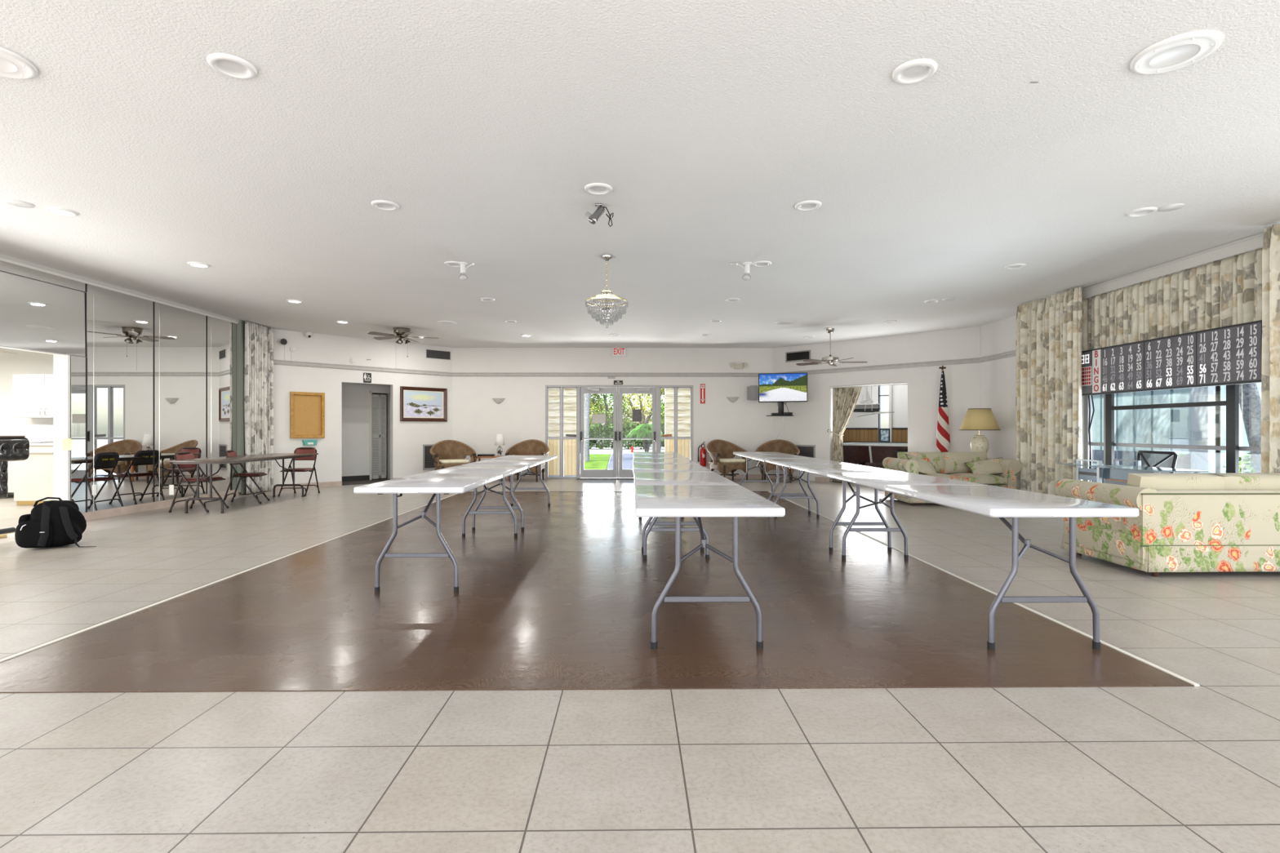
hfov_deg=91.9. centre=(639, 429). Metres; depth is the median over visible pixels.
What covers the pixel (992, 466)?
throw pillow
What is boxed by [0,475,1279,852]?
floor
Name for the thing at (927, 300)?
recessed light
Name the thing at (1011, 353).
rail
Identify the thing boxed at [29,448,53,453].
countertop
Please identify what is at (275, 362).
rail
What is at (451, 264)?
recessed light
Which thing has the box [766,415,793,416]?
shelf
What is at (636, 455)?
folding table
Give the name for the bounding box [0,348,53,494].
wall
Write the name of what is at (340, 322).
recessed light
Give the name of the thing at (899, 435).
wainscoting
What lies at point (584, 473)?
door
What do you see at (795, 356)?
air vent
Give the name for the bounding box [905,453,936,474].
throw pillow
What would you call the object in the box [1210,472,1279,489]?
cushion
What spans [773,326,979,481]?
wall
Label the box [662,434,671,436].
paper strip
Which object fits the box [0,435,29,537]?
bar
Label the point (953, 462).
cushion
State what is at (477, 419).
wall
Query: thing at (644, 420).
tree
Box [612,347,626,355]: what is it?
exit sign
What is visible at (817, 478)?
baseboard
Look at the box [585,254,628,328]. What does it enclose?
chandelier
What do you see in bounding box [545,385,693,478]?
door frame
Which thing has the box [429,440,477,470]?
wicker armchair
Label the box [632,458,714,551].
folding table
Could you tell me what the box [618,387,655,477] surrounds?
door
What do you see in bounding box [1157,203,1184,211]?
cover plate
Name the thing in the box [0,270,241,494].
wall
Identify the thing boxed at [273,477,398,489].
baseboard
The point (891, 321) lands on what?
recessed light
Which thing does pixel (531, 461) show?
folding table
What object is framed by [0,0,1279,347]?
ceiling
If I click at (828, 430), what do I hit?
tieback
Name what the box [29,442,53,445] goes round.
countertop
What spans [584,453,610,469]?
lawn
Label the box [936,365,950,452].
flag
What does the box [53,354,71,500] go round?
door frame
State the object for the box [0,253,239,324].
trim
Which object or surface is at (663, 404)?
tree
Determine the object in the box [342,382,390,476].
wall
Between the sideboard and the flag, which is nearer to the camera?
the flag
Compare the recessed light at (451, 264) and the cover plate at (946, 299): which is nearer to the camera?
the recessed light at (451, 264)
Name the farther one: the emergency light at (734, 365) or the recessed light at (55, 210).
the emergency light at (734, 365)
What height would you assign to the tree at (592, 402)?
4.760 m
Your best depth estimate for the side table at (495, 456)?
13.12 m
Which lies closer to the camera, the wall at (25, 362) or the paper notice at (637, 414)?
the wall at (25, 362)
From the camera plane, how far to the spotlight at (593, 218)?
5.03 m
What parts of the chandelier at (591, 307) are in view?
chain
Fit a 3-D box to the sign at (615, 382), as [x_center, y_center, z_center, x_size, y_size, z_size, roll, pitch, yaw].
[-0.489,-1.058,13.948,0.205,0.095,0.014,0,0,-1]
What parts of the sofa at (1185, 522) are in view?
arm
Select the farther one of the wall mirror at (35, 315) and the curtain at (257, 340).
the curtain at (257, 340)
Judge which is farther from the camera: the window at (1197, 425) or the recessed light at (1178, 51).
the window at (1197, 425)
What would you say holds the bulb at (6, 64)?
attached to the recessed light at (12, 65)
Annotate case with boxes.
[477,453,494,456]
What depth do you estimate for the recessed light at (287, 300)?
8.84 m
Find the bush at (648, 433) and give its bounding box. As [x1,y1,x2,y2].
[623,424,663,452]
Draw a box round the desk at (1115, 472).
[1057,458,1208,483]
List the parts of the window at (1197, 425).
panel, corner post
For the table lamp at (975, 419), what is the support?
on the end table
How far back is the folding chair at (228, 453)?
9.21 m
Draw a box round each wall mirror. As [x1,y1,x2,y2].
[0,260,87,292]
[0,271,87,356]
[70,355,87,512]
[85,284,154,511]
[154,302,207,502]
[207,315,236,493]
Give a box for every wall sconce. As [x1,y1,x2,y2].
[492,398,505,404]
[726,396,739,402]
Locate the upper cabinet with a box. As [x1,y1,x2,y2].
[12,373,53,417]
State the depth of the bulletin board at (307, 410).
11.73 m
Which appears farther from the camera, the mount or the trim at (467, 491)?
the mount
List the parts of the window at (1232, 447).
black frame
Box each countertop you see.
[7,441,53,492]
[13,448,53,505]
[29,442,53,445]
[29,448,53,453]
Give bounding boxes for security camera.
[280,338,287,344]
[304,332,311,337]
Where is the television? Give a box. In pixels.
[758,372,807,402]
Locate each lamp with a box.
[494,433,505,456]
[853,386,893,416]
[959,408,1000,453]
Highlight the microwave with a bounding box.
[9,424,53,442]
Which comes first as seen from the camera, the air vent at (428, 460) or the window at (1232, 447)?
the window at (1232, 447)
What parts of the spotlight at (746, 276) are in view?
reflector bulb, bulb, stem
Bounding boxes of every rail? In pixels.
[273,359,452,376]
[452,372,764,377]
[775,357,979,374]
[830,382,907,388]
[978,350,1015,362]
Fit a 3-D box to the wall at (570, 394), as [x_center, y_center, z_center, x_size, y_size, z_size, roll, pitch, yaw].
[-2.548,-0.355,14.983,2.100,2.920,0.170,0,0,-1]
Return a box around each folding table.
[162,453,318,513]
[353,465,527,592]
[462,455,556,530]
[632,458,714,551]
[633,452,689,459]
[634,472,785,649]
[733,452,816,513]
[765,458,906,551]
[827,472,1138,650]
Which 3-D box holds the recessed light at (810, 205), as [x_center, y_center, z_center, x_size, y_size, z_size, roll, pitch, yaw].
[1.378,-1.832,5.079,0.216,0.016,0.216,0,0,-1]
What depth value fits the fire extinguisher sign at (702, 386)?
13.97 m
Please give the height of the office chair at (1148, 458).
0.861 m
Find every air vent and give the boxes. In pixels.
[422,444,435,470]
[425,348,450,359]
[785,349,810,362]
[795,444,815,457]
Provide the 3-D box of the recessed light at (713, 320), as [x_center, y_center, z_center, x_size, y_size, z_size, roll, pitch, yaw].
[1.293,-1.832,10.448,0.216,0.016,0.216,0,0,-1]
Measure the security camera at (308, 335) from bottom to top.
0.110 m
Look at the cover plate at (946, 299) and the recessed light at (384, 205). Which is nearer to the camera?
the recessed light at (384, 205)
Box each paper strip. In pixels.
[565,434,576,436]
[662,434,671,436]
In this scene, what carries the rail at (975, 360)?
attached to the wall at (811, 420)
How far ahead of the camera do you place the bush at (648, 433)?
29.66 m
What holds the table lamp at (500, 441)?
on the side table at (495, 456)
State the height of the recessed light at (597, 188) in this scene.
0.016 m
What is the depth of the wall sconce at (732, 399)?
13.92 m
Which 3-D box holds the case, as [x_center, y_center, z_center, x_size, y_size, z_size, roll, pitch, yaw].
[-3.306,0.552,13.318,0.340,0.045,0.200,0,0,-1]
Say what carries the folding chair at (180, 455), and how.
on the floor
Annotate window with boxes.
[547,386,577,478]
[660,386,691,460]
[878,386,888,441]
[1084,384,1261,483]
[1092,382,1261,483]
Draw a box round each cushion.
[439,458,469,463]
[720,457,745,462]
[897,452,945,473]
[918,472,962,480]
[943,452,987,474]
[949,472,1007,484]
[1126,473,1226,490]
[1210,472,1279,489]
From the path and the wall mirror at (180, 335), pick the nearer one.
the wall mirror at (180, 335)
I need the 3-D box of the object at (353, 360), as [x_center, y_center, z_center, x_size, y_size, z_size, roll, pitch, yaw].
[-5.712,-1.380,12.342,0.035,0.124,0.124,0,0,44]
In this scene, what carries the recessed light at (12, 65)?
attached to the ceiling
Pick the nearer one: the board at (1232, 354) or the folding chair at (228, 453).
the board at (1232, 354)
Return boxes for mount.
[766,402,793,416]
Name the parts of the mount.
post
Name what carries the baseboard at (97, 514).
attached to the wall at (3, 347)
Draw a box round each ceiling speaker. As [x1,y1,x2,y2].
[435,320,456,324]
[775,320,795,324]
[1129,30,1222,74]
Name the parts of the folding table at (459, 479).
leg, leg, leg, leg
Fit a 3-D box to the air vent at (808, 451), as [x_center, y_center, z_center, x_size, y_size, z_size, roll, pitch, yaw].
[3.587,0.585,13.422,0.460,0.500,0.018,0,0,44]
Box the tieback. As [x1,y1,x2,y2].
[827,429,844,436]
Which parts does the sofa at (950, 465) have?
arm, arm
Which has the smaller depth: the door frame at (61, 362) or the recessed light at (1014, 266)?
the recessed light at (1014, 266)
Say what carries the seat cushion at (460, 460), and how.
on the wicker armchair at (445, 453)
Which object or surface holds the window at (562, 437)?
in the wall at (477, 419)
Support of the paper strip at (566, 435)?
attached to the window at (562, 437)
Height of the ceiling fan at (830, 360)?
0.648 m
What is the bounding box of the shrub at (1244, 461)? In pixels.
[1222,451,1254,473]
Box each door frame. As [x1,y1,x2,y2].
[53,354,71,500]
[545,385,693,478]
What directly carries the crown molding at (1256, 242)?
attached to the wall at (997, 376)
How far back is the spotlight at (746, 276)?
6.80 m
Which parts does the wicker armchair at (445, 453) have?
arm post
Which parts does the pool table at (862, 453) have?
leg, corner trim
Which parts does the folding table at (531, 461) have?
leg, leg, leg, leg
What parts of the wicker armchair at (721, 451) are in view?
leg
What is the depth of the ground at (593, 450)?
33.56 m
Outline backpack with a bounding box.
[14,497,96,548]
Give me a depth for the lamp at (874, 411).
13.72 m
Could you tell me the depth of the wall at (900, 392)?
16.43 m
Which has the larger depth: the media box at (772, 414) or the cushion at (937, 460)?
the media box at (772, 414)
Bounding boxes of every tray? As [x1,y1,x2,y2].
[302,440,317,445]
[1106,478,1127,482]
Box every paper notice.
[591,413,605,422]
[632,409,641,422]
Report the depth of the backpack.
5.75 m
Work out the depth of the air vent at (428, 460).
13.47 m
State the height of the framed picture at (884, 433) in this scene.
0.351 m
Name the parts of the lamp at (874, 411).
dark panel, white tube panel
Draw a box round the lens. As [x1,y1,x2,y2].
[1149,44,1200,67]
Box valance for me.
[1081,248,1262,351]
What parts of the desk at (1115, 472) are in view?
leg, panel, leg, rail, leg, modesty panel, leg, glass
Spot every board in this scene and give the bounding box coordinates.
[289,391,324,438]
[1081,320,1262,395]
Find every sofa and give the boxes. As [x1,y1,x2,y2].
[882,452,1021,505]
[1055,472,1279,577]
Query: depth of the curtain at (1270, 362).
5.49 m
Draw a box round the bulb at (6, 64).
[0,57,17,72]
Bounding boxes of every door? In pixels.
[369,391,390,479]
[580,387,617,477]
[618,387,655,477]
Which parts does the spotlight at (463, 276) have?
stem, reflector bulb, bulb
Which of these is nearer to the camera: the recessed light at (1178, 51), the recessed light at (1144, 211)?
the recessed light at (1178, 51)
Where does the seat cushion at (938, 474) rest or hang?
on the sofa at (950, 465)
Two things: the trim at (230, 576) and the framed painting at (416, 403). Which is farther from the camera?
the framed painting at (416, 403)
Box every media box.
[771,413,782,415]
[782,412,792,415]
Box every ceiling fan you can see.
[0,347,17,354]
[367,327,439,357]
[795,328,867,366]
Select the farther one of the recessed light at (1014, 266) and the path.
the path
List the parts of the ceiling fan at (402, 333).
blade, blade, blade, blade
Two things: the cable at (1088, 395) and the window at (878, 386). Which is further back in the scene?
the window at (878, 386)
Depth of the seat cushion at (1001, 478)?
8.93 m
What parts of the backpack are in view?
handle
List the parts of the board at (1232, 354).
display panel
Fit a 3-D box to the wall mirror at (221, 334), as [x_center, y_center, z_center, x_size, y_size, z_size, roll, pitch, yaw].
[-6.757,-0.383,10.095,0.014,2.775,0.885,0,0,-1]
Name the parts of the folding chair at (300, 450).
seat, seat frame, backrest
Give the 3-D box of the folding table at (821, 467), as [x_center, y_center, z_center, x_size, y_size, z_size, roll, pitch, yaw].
[1.982,0.739,6.692,0.720,0.725,2.493,0,0,-1]
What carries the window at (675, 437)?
in the wall at (477, 419)
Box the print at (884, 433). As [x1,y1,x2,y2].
[880,429,888,440]
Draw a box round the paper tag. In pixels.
[168,484,173,494]
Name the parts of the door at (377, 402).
louvre panel, louvre panel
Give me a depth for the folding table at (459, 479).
4.31 m
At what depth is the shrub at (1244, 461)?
9.44 m
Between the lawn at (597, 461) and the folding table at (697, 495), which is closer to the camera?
the folding table at (697, 495)
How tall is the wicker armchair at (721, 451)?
0.886 m
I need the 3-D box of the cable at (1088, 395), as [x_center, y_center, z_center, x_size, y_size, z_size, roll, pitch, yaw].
[5.883,0.324,8.099,0.041,1.558,0.085,0,0,33]
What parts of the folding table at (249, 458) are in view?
leg, foot frame, leg, leg, foot frame, leg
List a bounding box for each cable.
[1088,395,1090,481]
[1088,395,1094,481]
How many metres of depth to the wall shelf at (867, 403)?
16.35 m
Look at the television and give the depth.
13.00 m
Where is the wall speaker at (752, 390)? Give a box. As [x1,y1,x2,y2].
[746,385,758,400]
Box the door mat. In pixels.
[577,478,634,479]
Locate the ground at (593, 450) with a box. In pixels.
[580,435,664,478]
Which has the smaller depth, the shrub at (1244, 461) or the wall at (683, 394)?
the shrub at (1244, 461)
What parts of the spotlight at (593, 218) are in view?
barn door, cord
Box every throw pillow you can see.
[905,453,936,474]
[964,457,1002,475]
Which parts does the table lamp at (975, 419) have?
lamp shade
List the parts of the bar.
frame, foot rail, padded rail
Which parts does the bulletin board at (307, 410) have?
cork panel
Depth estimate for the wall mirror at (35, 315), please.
6.95 m
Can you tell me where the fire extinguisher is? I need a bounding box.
[697,441,706,466]
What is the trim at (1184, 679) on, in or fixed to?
on the floor
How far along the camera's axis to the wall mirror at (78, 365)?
7.42 m
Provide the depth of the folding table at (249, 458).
8.49 m
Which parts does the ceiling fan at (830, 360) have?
blade, blade, blade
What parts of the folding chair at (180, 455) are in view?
backrest, seat frame, seat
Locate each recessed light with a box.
[0,46,38,79]
[44,206,79,216]
[186,262,210,267]
[206,53,257,79]
[285,299,303,302]
[335,320,349,323]
[370,200,399,210]
[444,261,460,266]
[479,297,494,301]
[503,320,516,322]
[584,182,612,195]
[700,333,711,336]
[710,319,723,322]
[725,297,740,302]
[752,260,771,266]
[794,200,822,210]
[883,320,897,323]
[891,58,937,84]
[924,299,940,302]
[1004,263,1026,269]
[1124,206,1158,217]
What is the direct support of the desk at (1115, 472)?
on the floor
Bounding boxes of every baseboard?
[81,489,239,520]
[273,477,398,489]
[342,475,369,481]
[506,474,773,478]
[773,475,830,481]
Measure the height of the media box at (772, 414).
0.050 m
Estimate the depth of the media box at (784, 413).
13.18 m
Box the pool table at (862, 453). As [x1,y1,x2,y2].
[842,442,907,466]
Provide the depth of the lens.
3.02 m
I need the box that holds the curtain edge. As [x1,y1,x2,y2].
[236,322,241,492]
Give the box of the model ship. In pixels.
[860,388,873,404]
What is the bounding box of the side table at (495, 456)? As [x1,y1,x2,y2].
[473,455,509,481]
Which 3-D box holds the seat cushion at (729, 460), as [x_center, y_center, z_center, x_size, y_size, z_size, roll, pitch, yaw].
[1.902,0.665,13.240,0.570,0.070,0.540,0,0,-25]
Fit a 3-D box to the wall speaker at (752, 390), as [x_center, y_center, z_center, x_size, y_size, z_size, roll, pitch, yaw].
[2.531,-0.815,13.841,0.230,0.340,0.285,0,0,-15]
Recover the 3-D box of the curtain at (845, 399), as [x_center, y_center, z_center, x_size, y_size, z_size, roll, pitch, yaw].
[4.287,0.107,12.814,0.634,1.956,0.058,0,0,44]
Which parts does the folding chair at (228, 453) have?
backrest, seat frame, seat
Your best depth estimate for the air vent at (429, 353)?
13.64 m
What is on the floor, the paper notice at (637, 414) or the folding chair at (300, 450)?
the folding chair at (300, 450)
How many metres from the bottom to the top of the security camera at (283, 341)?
0.124 m
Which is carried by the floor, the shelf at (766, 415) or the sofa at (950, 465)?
the sofa at (950, 465)
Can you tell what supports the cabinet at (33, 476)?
on the floor
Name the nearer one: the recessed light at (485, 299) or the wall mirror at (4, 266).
the wall mirror at (4, 266)
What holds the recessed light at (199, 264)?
in the ceiling
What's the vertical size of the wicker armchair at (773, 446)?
0.886 m
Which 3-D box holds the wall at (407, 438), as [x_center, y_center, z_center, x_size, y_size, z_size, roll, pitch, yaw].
[-5.564,-0.378,12.605,0.121,2.965,3.748,0,0,44]
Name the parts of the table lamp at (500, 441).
glass, lamp shade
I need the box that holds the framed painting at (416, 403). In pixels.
[400,386,447,422]
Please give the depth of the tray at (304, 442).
11.71 m
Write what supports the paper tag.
hanging from the folding chair at (180, 455)
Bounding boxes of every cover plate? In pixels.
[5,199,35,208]
[942,297,955,301]
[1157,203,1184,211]
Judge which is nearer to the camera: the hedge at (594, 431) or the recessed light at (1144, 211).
the recessed light at (1144, 211)
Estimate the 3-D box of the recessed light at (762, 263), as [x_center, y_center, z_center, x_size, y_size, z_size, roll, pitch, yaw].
[1.350,-1.832,6.858,0.216,0.016,0.216,0,0,-1]
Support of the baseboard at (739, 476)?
attached to the wall at (477, 419)
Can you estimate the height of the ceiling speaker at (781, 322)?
0.020 m
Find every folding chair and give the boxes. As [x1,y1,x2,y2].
[168,452,229,512]
[222,449,270,503]
[277,447,319,496]
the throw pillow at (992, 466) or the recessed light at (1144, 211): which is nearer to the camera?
the recessed light at (1144, 211)
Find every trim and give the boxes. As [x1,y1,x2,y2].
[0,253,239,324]
[0,493,456,662]
[466,491,626,492]
[768,491,1199,686]
[845,427,907,428]
[888,385,893,442]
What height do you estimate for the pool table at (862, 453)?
0.795 m
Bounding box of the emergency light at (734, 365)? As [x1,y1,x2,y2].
[730,362,748,368]
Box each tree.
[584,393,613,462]
[589,393,608,427]
[589,393,638,447]
[622,388,664,447]
[650,389,664,424]
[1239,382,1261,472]
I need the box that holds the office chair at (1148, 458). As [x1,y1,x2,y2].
[1104,450,1177,485]
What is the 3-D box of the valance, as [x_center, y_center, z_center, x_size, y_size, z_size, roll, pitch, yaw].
[5.908,-1.260,6.962,0.127,0.932,2.550,0,0,-1]
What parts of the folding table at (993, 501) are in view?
leg, leg, leg, leg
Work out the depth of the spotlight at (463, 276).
6.80 m
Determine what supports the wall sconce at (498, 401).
attached to the wall at (477, 419)
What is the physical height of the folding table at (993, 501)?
0.725 m
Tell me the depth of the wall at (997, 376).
10.44 m
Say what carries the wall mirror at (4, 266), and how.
attached to the wall at (3, 347)
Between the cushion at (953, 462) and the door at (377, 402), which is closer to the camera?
the cushion at (953, 462)
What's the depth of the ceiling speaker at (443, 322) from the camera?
10.60 m
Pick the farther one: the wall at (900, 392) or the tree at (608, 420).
the tree at (608, 420)
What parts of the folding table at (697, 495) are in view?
leg, leg, leg, leg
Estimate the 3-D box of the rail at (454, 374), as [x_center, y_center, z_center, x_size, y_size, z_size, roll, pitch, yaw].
[-0.604,-1.235,13.938,7.220,0.090,0.030,0,0,-1]
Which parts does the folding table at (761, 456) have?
leg, leg, leg, leg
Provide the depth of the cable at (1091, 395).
8.06 m
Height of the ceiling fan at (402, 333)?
0.770 m
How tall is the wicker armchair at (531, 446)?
0.886 m
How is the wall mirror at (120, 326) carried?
attached to the wall at (3, 347)
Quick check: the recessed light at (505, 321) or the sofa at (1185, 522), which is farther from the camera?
the recessed light at (505, 321)
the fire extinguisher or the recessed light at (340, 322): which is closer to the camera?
the recessed light at (340, 322)
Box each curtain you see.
[240,320,273,493]
[832,386,862,481]
[1015,286,1082,495]
[1261,222,1279,472]
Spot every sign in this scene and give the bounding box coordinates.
[363,373,371,382]
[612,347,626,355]
[613,380,622,384]
[700,384,705,403]
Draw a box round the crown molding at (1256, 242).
[1081,232,1263,299]
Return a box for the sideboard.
[842,441,907,468]
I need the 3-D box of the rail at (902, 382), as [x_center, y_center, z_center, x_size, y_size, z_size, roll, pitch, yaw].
[4.576,-0.889,12.474,1.600,0.042,0.038,0,0,44]
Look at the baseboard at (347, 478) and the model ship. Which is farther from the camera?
the model ship
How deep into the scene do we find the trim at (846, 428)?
16.48 m
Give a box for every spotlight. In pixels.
[457,262,474,280]
[583,203,613,226]
[735,262,752,280]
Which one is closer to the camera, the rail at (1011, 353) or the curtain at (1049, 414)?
the curtain at (1049, 414)
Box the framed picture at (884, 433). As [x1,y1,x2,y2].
[879,428,889,442]
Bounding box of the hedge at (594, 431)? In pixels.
[589,422,664,449]
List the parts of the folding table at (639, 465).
leg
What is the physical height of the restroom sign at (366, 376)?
0.200 m
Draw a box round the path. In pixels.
[548,453,633,476]
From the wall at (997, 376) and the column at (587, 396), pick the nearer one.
the wall at (997, 376)
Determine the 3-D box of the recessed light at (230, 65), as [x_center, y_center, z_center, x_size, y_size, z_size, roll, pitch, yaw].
[-2.062,-1.832,3.133,0.216,0.016,0.216,0,0,-1]
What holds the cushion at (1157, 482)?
on the sofa at (1185, 522)
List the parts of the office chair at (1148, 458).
seat, frame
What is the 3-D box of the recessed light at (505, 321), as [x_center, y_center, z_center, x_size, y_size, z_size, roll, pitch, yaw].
[-2.199,-1.832,10.492,0.216,0.016,0.216,0,0,-1]
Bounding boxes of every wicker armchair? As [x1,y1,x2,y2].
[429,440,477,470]
[505,439,549,482]
[706,439,751,479]
[755,439,799,483]
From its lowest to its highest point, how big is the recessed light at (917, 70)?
0.016 m
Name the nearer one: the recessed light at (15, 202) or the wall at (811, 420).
the recessed light at (15, 202)
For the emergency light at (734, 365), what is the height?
0.143 m
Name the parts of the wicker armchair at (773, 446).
leg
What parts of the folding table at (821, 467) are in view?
leg, leg, leg, leg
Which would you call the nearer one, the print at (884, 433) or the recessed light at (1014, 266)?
the recessed light at (1014, 266)
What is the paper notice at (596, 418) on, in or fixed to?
attached to the door at (584, 473)
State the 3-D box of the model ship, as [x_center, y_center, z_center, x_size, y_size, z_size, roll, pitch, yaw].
[6.035,-0.910,16.495,0.340,0.450,0.060,0,0,44]
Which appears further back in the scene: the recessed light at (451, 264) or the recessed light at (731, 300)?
the recessed light at (731, 300)
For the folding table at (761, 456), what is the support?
on the floor
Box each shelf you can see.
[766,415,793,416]
[855,403,879,404]
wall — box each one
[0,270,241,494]
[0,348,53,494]
[272,328,452,484]
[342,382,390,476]
[452,347,773,474]
[548,388,576,475]
[664,388,690,459]
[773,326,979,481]
[832,383,907,428]
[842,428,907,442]
[979,315,1084,480]
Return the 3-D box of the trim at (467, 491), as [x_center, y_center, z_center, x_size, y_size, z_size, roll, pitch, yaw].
[-0.427,1.101,10.955,5.405,0.008,0.020,0,0,-1]
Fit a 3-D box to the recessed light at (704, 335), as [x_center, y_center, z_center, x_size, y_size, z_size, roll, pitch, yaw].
[1.276,-1.832,11.998,0.216,0.016,0.216,0,0,-1]
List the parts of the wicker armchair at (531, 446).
leg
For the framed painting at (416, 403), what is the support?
attached to the wall at (407, 438)

